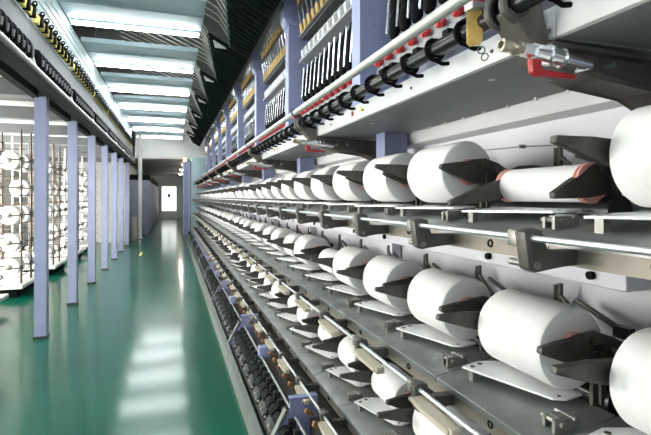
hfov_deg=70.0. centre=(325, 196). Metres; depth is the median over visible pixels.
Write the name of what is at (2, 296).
tray
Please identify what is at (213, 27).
ceiling
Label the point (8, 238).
package
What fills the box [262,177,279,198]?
package
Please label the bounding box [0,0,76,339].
gantry
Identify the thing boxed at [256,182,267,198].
package
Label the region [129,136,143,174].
wall
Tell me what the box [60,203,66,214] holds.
package
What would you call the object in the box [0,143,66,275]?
yarn creel
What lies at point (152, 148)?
wall header
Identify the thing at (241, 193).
package
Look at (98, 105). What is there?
gantry
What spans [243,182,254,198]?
package
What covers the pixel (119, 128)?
gantry
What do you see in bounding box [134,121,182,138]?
ceiling light
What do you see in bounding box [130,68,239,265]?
winding section
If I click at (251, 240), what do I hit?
tray
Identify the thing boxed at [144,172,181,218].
wall
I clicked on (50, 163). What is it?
package
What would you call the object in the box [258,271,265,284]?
package
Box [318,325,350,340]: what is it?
package
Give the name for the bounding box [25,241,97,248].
tray
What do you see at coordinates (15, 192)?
package
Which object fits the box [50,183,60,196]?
package
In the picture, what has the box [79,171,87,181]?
package
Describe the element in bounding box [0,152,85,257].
yarn creel
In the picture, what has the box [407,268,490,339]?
package
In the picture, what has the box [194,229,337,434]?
rod
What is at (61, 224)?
package
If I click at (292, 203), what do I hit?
tray
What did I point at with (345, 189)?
package
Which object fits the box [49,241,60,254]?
package
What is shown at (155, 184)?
tall cabinet
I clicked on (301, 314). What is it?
package
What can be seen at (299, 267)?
tray
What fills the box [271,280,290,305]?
package
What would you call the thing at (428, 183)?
package
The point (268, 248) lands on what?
tray
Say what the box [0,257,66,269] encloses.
tray
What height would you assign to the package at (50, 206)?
0.310 m
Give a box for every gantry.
[0,0,41,83]
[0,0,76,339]
[0,18,96,304]
[0,57,109,283]
[0,81,118,269]
[0,98,125,259]
[0,111,130,251]
[32,121,134,245]
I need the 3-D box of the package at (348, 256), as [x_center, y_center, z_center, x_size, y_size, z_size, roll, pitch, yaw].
[0.209,0.455,3.002,0.254,0.254,0.320,0,0,-18]
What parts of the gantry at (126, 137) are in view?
edge rail, fascia panel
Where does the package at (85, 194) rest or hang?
on the yarn creel at (85, 243)
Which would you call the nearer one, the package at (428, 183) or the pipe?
the package at (428, 183)
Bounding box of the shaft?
[193,0,572,184]
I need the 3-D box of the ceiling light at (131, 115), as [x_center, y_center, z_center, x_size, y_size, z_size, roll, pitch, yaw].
[-5.037,-2.732,13.807,1.710,0.836,1.260,0,0,-18]
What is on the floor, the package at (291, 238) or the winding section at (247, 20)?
the winding section at (247, 20)
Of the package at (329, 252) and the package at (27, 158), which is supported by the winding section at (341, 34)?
the package at (329, 252)
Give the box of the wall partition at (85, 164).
[27,108,128,244]
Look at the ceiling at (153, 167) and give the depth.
23.63 m
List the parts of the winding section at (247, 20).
drive motor, drive motor, drive motor, drive motor, drive motor, drive motor, drive motor, drive motor, bank rod, drive motor, drive motor, cradle arm, plate, cradle arm, table plate, table plate, cradle arm, cradle arm, table plate, table plate, cradle arm, cooling plate, cradle arm, cradle arm, table plate, cradle arm, table plate, table plate, table plate, guide rail, tension rail, guide rail, trim, panel, panel, frame leg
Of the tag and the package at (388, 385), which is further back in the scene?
the package at (388, 385)
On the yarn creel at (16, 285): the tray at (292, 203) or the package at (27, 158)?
the package at (27, 158)
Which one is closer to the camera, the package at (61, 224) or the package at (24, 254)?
the package at (24, 254)
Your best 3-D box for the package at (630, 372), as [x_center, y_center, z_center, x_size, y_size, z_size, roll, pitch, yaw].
[0.856,0.455,1.042,0.254,0.254,0.320,0,0,-18]
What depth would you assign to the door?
34.00 m
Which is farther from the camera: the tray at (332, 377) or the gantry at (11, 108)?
the gantry at (11, 108)
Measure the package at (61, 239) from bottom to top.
0.310 m
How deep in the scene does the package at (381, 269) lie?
2.39 m
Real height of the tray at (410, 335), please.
0.054 m
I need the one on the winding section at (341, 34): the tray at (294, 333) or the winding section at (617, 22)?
the tray at (294, 333)
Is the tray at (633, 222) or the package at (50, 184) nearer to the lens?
the tray at (633, 222)
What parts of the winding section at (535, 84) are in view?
drive motor, drive motor, bank rod, cradle arm, cradle arm, cradle arm, table plate, table plate, table plate, cradle arm, cradle arm, cradle arm, cradle arm, cradle arm, cradle arm, table plate, knob, table plate, table plate, knob, cradle arm, cradle arm, cradle arm, cradle arm, cradle arm, knob, cradle arm, knob, spindle rail, knob, table plate, knob rail, table plate, knob, knob, cradle arm, cradle arm, cradle arm, panel, cradle arm, trim, table plate, table plate, panel, valve lever, cradle arm, cradle arm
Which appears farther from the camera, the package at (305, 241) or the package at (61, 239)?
the package at (61, 239)
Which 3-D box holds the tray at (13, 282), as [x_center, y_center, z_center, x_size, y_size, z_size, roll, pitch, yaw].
[-5.820,1.430,7.820,1.650,0.060,1.500,0,0,-18]
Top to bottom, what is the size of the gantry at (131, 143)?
3.980 m
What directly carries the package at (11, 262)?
on the yarn creel at (16, 285)
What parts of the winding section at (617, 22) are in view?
cradle arm, cradle arm, table plate, table plate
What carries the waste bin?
on the floor
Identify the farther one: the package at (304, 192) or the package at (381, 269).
the package at (304, 192)
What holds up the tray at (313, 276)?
on the winding section at (341, 34)
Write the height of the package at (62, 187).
0.310 m
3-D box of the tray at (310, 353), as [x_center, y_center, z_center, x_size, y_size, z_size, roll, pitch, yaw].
[-0.019,1.175,3.494,0.190,0.054,0.355,0,0,-18]
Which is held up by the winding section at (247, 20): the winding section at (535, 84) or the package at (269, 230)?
the package at (269, 230)
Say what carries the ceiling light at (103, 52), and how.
hanging from the ceiling at (213, 27)
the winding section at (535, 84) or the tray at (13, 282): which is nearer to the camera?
the winding section at (535, 84)
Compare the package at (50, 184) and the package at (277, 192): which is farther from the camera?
the package at (50, 184)
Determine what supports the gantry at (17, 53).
on the floor
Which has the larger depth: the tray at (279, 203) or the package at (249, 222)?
the package at (249, 222)
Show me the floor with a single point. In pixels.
(139, 352)
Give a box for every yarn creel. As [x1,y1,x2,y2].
[0,129,33,297]
[0,142,8,301]
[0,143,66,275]
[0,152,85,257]
[25,162,97,251]
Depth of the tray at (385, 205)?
2.55 m
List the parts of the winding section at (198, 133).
cooling plate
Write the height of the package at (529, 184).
0.122 m
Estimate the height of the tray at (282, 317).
0.054 m
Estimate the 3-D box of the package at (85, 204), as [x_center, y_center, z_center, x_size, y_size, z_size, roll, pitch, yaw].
[-7.412,0.300,14.382,0.310,0.310,0.330,0,0,-18]
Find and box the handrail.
[192,0,470,182]
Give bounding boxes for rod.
[193,213,481,434]
[194,199,650,255]
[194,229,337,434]
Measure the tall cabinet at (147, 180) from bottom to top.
2.550 m
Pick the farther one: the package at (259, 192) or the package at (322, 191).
the package at (259, 192)
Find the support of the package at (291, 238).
on the winding section at (341, 34)
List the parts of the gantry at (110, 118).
deck panel, edge rail, fascia panel, tube rail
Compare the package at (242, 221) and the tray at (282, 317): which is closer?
the tray at (282, 317)
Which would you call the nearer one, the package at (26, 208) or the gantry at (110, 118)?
the package at (26, 208)
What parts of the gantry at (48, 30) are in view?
edge rail, foot plate, fascia panel, tube rail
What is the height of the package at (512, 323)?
0.254 m
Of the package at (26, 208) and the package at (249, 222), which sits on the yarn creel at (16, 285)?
the package at (26, 208)
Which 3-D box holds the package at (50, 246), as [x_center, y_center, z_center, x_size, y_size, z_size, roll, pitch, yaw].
[-5.888,1.150,9.767,0.310,0.310,0.330,0,0,-18]
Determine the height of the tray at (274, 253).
0.054 m
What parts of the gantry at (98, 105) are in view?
deck panel, edge rail, fascia panel, tube rail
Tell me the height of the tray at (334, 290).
0.054 m
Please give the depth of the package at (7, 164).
7.59 m
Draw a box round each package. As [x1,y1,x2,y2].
[0,151,24,170]
[0,206,24,224]
[0,233,24,251]
[0,256,24,276]
[9,180,33,196]
[14,252,33,270]
[16,154,33,171]
[19,205,33,221]
[49,162,54,175]
[49,183,54,196]
[49,204,54,217]
[49,224,60,237]
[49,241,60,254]
[49,245,54,257]
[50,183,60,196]
[50,204,60,216]
[60,185,66,196]
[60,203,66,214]
[60,221,66,232]
[60,237,66,248]
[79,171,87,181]
[79,187,87,196]
[79,202,87,211]
[79,217,87,227]
[79,231,87,240]
[222,212,231,224]
[228,214,238,227]
[231,184,239,197]
[234,216,246,231]
[238,182,249,198]
[239,218,248,232]
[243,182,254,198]
[243,219,258,236]
[248,181,263,198]
[250,222,259,237]
[251,264,265,278]
[254,222,272,242]
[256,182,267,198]
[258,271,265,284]
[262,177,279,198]
[262,225,280,246]
[264,273,276,293]
[271,176,288,198]
[271,228,295,252]
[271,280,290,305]
[281,173,302,199]
[283,233,301,257]
[287,294,296,315]
[294,170,320,199]
[294,234,329,266]
[296,306,321,333]
[311,166,342,200]
[318,248,337,274]
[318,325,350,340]
[332,246,378,290]
[333,160,372,200]
[338,334,372,371]
[363,153,414,201]
[363,255,422,310]
[371,363,410,408]
[407,141,489,202]
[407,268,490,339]
[412,405,489,434]
[478,289,600,389]
[496,162,604,203]
[609,105,650,206]
[609,327,650,434]
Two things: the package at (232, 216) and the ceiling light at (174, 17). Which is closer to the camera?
the ceiling light at (174, 17)
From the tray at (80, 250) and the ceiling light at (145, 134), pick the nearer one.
the tray at (80, 250)
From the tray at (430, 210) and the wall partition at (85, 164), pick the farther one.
the wall partition at (85, 164)
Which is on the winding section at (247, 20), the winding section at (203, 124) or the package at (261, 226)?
the package at (261, 226)
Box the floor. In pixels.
[0,219,264,434]
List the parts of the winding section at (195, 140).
cooling plate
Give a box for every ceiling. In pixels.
[56,0,306,138]
[134,156,189,175]
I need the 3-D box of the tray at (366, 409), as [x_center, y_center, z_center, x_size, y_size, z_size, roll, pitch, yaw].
[0.304,1.175,2.514,0.190,0.054,0.355,0,0,-18]
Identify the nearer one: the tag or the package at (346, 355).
the tag
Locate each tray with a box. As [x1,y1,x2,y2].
[0,248,85,256]
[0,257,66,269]
[0,272,33,289]
[0,294,8,301]
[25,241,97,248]
[246,239,259,242]
[251,242,267,246]
[258,246,277,250]
[259,292,273,297]
[267,251,288,255]
[267,302,287,307]
[277,257,300,262]
[277,313,298,321]
[278,201,301,205]
[289,201,320,206]
[289,264,320,270]
[289,327,318,337]
[305,202,342,208]
[305,273,338,280]
[305,344,338,358]
[326,202,371,209]
[326,285,368,295]
[326,366,370,385]
[354,203,412,212]
[354,301,411,315]
[354,397,409,425]
[396,205,475,216]
[396,324,475,346]
[462,207,581,222]
[462,361,581,400]
[584,211,650,233]
[589,427,647,434]
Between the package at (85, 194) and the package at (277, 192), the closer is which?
the package at (277, 192)
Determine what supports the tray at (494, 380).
on the winding section at (535, 84)
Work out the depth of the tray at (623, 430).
1.18 m
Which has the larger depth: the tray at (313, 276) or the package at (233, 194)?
the package at (233, 194)
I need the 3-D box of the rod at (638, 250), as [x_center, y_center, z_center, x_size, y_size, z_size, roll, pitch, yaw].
[-2.315,0.096,9.550,0.014,0.014,19.456,0,0,-18]
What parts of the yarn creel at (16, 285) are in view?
cross rod, cross rod, cross rod, cross rod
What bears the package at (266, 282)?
on the winding section at (247, 20)
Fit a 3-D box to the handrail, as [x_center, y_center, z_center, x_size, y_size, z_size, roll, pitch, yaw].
[-2.297,-0.565,9.556,0.086,0.079,19.456,0,0,-18]
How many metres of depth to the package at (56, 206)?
10.20 m
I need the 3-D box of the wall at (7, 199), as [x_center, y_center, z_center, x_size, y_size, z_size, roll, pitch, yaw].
[-9.431,-0.775,13.736,0.100,4.750,42.000,0,0,-18]
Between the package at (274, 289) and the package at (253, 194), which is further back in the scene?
the package at (253, 194)
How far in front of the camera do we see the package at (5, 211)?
7.59 m
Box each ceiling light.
[58,0,206,36]
[81,27,197,72]
[101,67,192,95]
[114,71,188,111]
[122,96,186,122]
[129,121,184,131]
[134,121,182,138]
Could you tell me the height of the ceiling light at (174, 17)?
0.836 m
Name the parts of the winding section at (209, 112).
plate, cooling plate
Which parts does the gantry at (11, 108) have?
deck panel, edge rail, fascia panel, tube rail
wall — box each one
[0,166,26,253]
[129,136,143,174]
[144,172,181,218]
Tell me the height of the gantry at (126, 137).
3.980 m
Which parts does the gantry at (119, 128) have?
edge rail, fascia panel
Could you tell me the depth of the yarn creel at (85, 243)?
14.00 m
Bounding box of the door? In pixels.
[161,185,176,218]
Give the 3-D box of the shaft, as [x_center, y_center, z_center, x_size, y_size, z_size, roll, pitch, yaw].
[-2.256,-0.495,9.569,0.098,0.092,19.456,0,0,-18]
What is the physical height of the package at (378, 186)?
0.254 m
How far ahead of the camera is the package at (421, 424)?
1.98 m
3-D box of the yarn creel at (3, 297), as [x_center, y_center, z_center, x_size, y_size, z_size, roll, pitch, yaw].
[-5.146,0.250,5.778,1.650,2.700,1.500,0,0,-18]
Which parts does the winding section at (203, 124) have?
cooling plate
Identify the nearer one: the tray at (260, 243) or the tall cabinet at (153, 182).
the tray at (260, 243)
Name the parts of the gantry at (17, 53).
fascia panel, edge rail, tube rail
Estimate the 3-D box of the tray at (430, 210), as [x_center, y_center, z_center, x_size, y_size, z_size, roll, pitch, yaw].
[0.466,0.063,2.024,0.190,0.054,0.355,0,0,-18]
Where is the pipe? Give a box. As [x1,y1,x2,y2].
[138,121,142,238]
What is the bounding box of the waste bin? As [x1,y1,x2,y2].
[131,217,137,240]
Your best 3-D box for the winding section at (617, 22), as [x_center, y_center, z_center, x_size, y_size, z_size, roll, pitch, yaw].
[0.818,-0.530,-0.796,2.023,4.259,4.519,0,0,11]
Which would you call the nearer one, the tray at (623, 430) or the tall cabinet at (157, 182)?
the tray at (623, 430)
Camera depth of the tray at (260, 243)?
5.99 m
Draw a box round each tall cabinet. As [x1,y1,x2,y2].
[129,174,152,234]
[152,178,154,227]
[154,180,156,224]
[156,182,157,221]
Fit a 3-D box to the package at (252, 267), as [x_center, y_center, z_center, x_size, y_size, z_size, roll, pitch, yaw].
[-0.911,1.030,6.436,0.208,0.208,0.320,0,0,-18]
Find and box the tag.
[464,0,488,60]
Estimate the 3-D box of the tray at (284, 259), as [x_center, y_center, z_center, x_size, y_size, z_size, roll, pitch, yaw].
[-0.343,0.619,4.474,0.190,0.054,0.355,0,0,-18]
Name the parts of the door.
pane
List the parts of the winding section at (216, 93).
plate, cooling plate, guide rail, tension rail, guide rail, panel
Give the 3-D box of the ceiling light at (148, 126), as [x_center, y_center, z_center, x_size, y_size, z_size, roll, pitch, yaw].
[-5.686,-2.732,15.773,1.710,0.836,1.260,0,0,-18]
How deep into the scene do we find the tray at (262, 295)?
5.51 m
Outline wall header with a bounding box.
[135,121,214,158]
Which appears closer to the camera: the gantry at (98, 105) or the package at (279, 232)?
the package at (279, 232)
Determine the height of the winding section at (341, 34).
4.259 m
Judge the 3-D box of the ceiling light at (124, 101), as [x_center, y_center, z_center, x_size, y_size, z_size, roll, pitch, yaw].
[-4.388,-2.732,11.841,1.710,0.836,1.260,0,0,-18]
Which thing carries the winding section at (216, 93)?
on the floor
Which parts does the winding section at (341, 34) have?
drive motor, drive motor, drive motor, drive motor, drive motor, drive motor, drive motor, drive motor, drive motor, drive motor, drive motor, drive motor, cradle arm, cradle arm, cradle arm, bank rod, drive motor, drive motor, table plate, cradle arm, drive motor, cradle arm, table plate, table plate, drive motor, table plate, cradle arm, cradle arm, cradle arm, table plate, table plate, cradle arm, cradle arm, plate, table plate, cradle arm, table plate, table plate, cradle arm, guide rail, valve lever, cradle arm, cradle arm, table plate, table plate, cradle arm, guide rail, table plate, tension rail, knob rail, spindle rail, panel, cradle arm, trim, panel, frame leg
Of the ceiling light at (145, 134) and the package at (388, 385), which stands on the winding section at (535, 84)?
the package at (388, 385)
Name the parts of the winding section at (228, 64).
plate, cooling plate, table plate, table plate, cradle arm, table plate, table plate, table plate, guide rail, tension rail, guide rail, panel, frame leg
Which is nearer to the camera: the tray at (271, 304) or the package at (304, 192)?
the package at (304, 192)
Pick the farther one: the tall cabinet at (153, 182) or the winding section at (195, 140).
the tall cabinet at (153, 182)
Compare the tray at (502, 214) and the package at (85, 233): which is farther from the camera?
the package at (85, 233)
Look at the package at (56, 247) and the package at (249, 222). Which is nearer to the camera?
the package at (249, 222)
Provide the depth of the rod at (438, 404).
1.76 m
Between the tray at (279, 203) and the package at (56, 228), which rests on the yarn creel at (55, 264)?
the package at (56, 228)
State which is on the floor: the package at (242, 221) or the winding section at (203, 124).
the winding section at (203, 124)
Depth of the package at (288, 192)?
4.34 m
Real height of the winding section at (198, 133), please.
4.259 m
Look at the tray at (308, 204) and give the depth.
3.51 m
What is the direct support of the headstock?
on the floor
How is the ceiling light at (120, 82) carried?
hanging from the ceiling at (213, 27)
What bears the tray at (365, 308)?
on the winding section at (535, 84)
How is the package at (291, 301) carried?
on the winding section at (341, 34)
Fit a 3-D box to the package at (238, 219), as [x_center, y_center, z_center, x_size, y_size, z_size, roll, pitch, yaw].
[-1.409,0.455,7.902,0.254,0.254,0.320,0,0,-18]
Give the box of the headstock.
[182,157,211,236]
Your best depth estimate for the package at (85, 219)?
13.73 m
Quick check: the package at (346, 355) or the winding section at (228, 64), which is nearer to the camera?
the package at (346, 355)
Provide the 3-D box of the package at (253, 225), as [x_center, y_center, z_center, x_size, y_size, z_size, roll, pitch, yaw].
[-0.915,0.468,6.434,0.224,0.224,0.320,0,0,-18]
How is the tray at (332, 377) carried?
on the winding section at (535, 84)
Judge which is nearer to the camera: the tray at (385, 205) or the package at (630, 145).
the package at (630, 145)
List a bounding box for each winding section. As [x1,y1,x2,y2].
[115,29,254,280]
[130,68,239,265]
[139,93,229,254]
[142,25,279,306]
[146,110,222,247]
[157,122,216,239]
[204,0,320,351]
[220,0,408,434]
[252,0,650,434]
[507,0,650,434]
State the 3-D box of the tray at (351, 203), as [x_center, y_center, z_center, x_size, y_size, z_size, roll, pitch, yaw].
[0.143,0.063,3.004,0.190,0.054,0.355,0,0,-18]
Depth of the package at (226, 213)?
9.72 m

